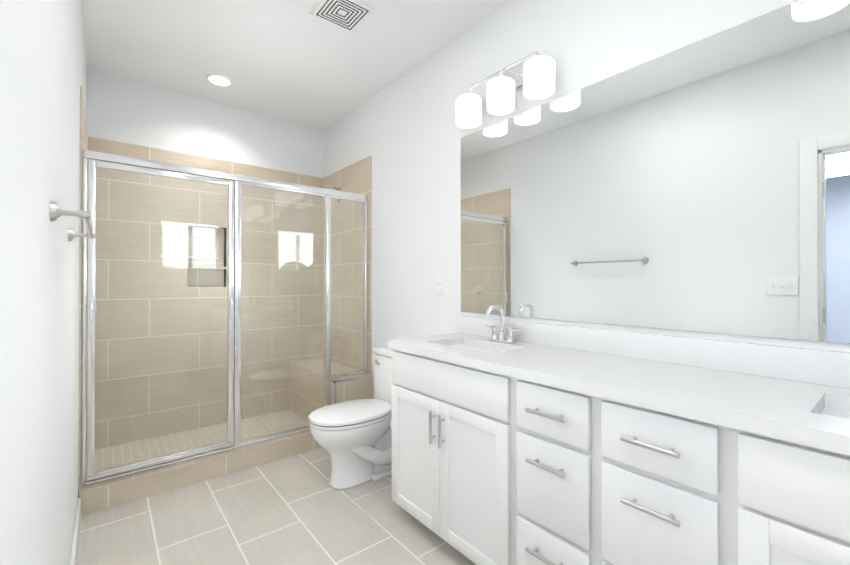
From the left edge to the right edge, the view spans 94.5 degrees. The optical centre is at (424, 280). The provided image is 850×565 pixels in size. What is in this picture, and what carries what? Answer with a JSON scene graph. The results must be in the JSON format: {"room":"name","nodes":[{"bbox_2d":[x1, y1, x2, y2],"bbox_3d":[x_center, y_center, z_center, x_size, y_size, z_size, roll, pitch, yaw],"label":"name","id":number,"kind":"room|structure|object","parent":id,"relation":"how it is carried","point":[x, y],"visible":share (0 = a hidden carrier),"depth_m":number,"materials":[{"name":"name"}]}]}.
{"room":"bathroom","nodes":[
{"label":"bathroom","id":0,"kind":"room"},
{"bbox_2d":[0,0,86,564],"bbox_3d":[-1.124,-0.145,1.111,0.120,2.820,4.656,0,0,-39],"label":"wall","id":1,"kind":"structure","parent":0,"point":[43,72],"depth_m":0.86,"materials":[{"name":"white paint"}]},
{"bbox_2d":[50,202,94,240],"bbox_3d":[-1.149,-0.178,1.300,0.080,0.052,0.692,0,0,-39],"label":"towel rail","id":2,"kind":"object","parent":1,"relation":"attached to","point":[56,211],"visible":1,"depth_m":1.06,"materials":[{"name":"silver metal"}]},
{"bbox_2d":[69,498,80,564],"bbox_3d":[-1.116,1.215,1.199,0.013,0.100,2.363,0,0,-39],"label":"baseboard","id":3,"kind":"structure","parent":1,"relation":"attached to","point":[73,556],"depth_m":1.78,"materials":[{"name":"white paint"}]},
{"bbox_2d":[87,69,323,285],"bbox_3d":[-1.804,-0.133,3.506,2.085,2.820,0.142,0,0,-39],"label":"wall","id":4,"kind":"structure","parent":0,"point":[127,111],"depth_m":3.31,"materials":[{"name":"white paint"}]},
{"bbox_2d":[78,86,371,497],"bbox_3d":[-1.487,0.110,3.115,1.845,2.330,1.026,0,0,-39],"label":"shower wall tile","id":5,"kind":"structure","parent":4,"relation":"attached to","point":[355,177],"depth_m":3.33,"materials":[{"name":"beige tile"}]},
{"bbox_2d":[333,186,340,200],"bbox_3d":[-0.815,-0.821,3.739,0.132,0.142,0.096,0,0,-39],"label":"shower head","id":6,"kind":"object","parent":5,"relation":"attached to","point":[338,188],"visible":0.4,"depth_m":3.71,"materials":[{"name":"silver metal"}]},
{"bbox_2d":[76,448,475,564],"bbox_3d":[-0.393,1.308,1.762,1.845,0.080,4.516,0,0,-39],"label":"floor","id":7,"kind":"structure","parent":0,"point":[298,509],"depth_m":2.03,"materials":[{"name":"tile"}]},
{"bbox_2d":[86,410,308,478],"bbox_3d":[-1.633,1.259,3.018,1.488,0.030,0.804,0,0,-39],"label":"pan","id":8,"kind":"object","parent":7,"relation":"on","point":[161,451],"visible":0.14,"depth_m":3.07,"materials":[{"name":"tile"}]},
{"bbox_2d":[80,370,371,514],"bbox_3d":[-1.197,1.027,2.754,1.829,0.491,0.157,0,0,-39],"label":"shower curb","id":9,"kind":"object","parent":7,"relation":"on","point":[110,493],"depth_m":2.60,"materials":[{"name":"tile"}]},
{"bbox_2d":[81,149,368,486],"bbox_3d":[-1.193,0.210,2.752,1.827,1.864,0.070,0,0,-39],"label":"shower enclosure","id":10,"kind":"object","parent":9,"relation":"on","point":[234,183],"visible":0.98,"depth_m":2.59,"materials":[{"name":"clear glass"}]},
{"bbox_2d":[290,358,355,377],"bbox_3d":[-0.930,1.032,3.605,0.341,0.490,0.781,0,0,-39],"label":"bench","id":11,"kind":"object","parent":7,"relation":"on","point":[319,362],"depth_m":3.59,"materials":[{"name":"tile"}]},
{"bbox_2d":[309,346,393,489],"bbox_3d":[-0.378,0.880,2.579,0.770,0.784,0.472,0,0,-39],"label":"toilet","id":12,"kind":"object","parent":7,"relation":"on","point":[353,438],"visible":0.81,"depth_m":2.43,"materials":[{"name":"white ceramic"}]},
{"bbox_2d":[387,345,849,564],"bbox_3d":[0.764,0.814,1.352,0.564,0.903,2.406,0,0,-39],"label":"bathroom vanity","id":13,"kind":"object","parent":7,"relation":"on","point":[520,443],"depth_m":1.26,"materials":[{"name":"white paint"}]},
{"bbox_2d":[387,333,849,448],"bbox_3d":[0.769,0.343,1.366,0.542,0.040,2.418,0,0,-39],"label":"countertop","id":14,"kind":"structure","parent":13,"relation":"on","point":[775,404],"depth_m":1.23,"materials":[{"name":"white stone"}]},
{"bbox_2d":[447,341,506,352],"bbox_3d":[0.260,0.428,2.004,0.332,0.147,0.524,0,0,-39],"label":"sink","id":15,"kind":"object","parent":14,"relation":"in","point":[462,344],"depth_m":2.13,"materials":[{"name":"white ceramic"}]},
{"bbox_2d":[483,305,522,340],"bbox_3d":[0.376,0.228,2.073,0.149,0.196,0.256,0,0,-39],"label":"faucet","id":16,"kind":"object","parent":14,"relation":"on","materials":[{"name":"silver metal"}]},
{"bbox_2d":[815,401,849,416],"bbox_3d":[1.187,0.422,0.863,0.332,0.147,0.524,0,0,-39],"label":"sink","id":17,"kind":"object","parent":14,"relation":"in","point":[836,408],"depth_m":1.09,"materials":[{"name":"white ceramic"}]},
{"bbox_2d":[81,0,509,129],"bbox_3d":[-0.362,-1.592,1.738,2.085,0.080,4.656,0,0,-39],"label":"ceiling","id":18,"kind":"structure","parent":0,"point":[293,61],"depth_m":2.61,"materials":[{"name":"white paint"}]},
{"bbox_2d":[206,74,232,86],"bbox_3d":[-1.586,-1.541,3.035,0.184,0.008,0.184,0,0,-39],"label":"recessed light","id":19,"kind":"object","parent":18,"relation":"in","point":[219,80],"visible":1,"depth_m":3.03,"materials":[{"name":"white paint"}]},
{"bbox_2d":[308,0,376,32],"bbox_3d":[-0.474,-1.541,2.252,0.290,0.017,0.290,0,0,-39],"label":"fan","id":20,"kind":"object","parent":18,"relation":"attached to","point":[351,16],"visible":0.98,"depth_m":2.25,"materials":[{"name":"white plastic"}]},
{"bbox_2d":[323,0,849,398],"bbox_3d":[0.401,-0.139,2.350,0.120,2.820,4.656,0,0,-39],"label":"wall","id":21,"kind":"structure","parent":0,"point":[406,132],"depth_m":2.54,"materials":[{"name":"white paint"}]},
{"bbox_2d":[437,278,444,295],"bbox_3d":[0.104,0.042,2.613,0.008,0.116,0.072,0,0,-39],"label":"electrical outlet plate","id":22,"kind":"object","parent":21,"relation":"attached to","point":[440,286],"visible":1,"depth_m":2.60,"materials":[{"name":"white plastic"}]},
{"bbox_2d":[456,51,554,127],"bbox_3d":[0.417,-1.031,2.084,0.193,0.262,0.618,0,0,-39],"label":"sconce","id":23,"kind":"object","parent":21,"relation":"attached to","point":[534,77],"visible":1,"depth_m":2.01,"materials":[{"name":"white glass"}]},
{"bbox_2d":[457,317,849,388],"bbox_3d":[0.971,0.270,1.531,0.020,0.105,2.418,0,0,-39],"label":"backsplash","id":24,"kind":"structure","parent":21,"relation":"attached to","point":[820,367],"depth_m":1.46,"materials":[{"name":"white stone"}]},
{"bbox_2d":[461,0,849,343],"bbox_3d":[0.974,-0.353,1.545,0.006,1.090,2.372,0,0,-39],"label":"mirror","id":25,"kind":"object","parent":21,"relation":"attached to","point":[703,185],"visible":1,"depth_m":1.50,"materials":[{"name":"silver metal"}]}
]}

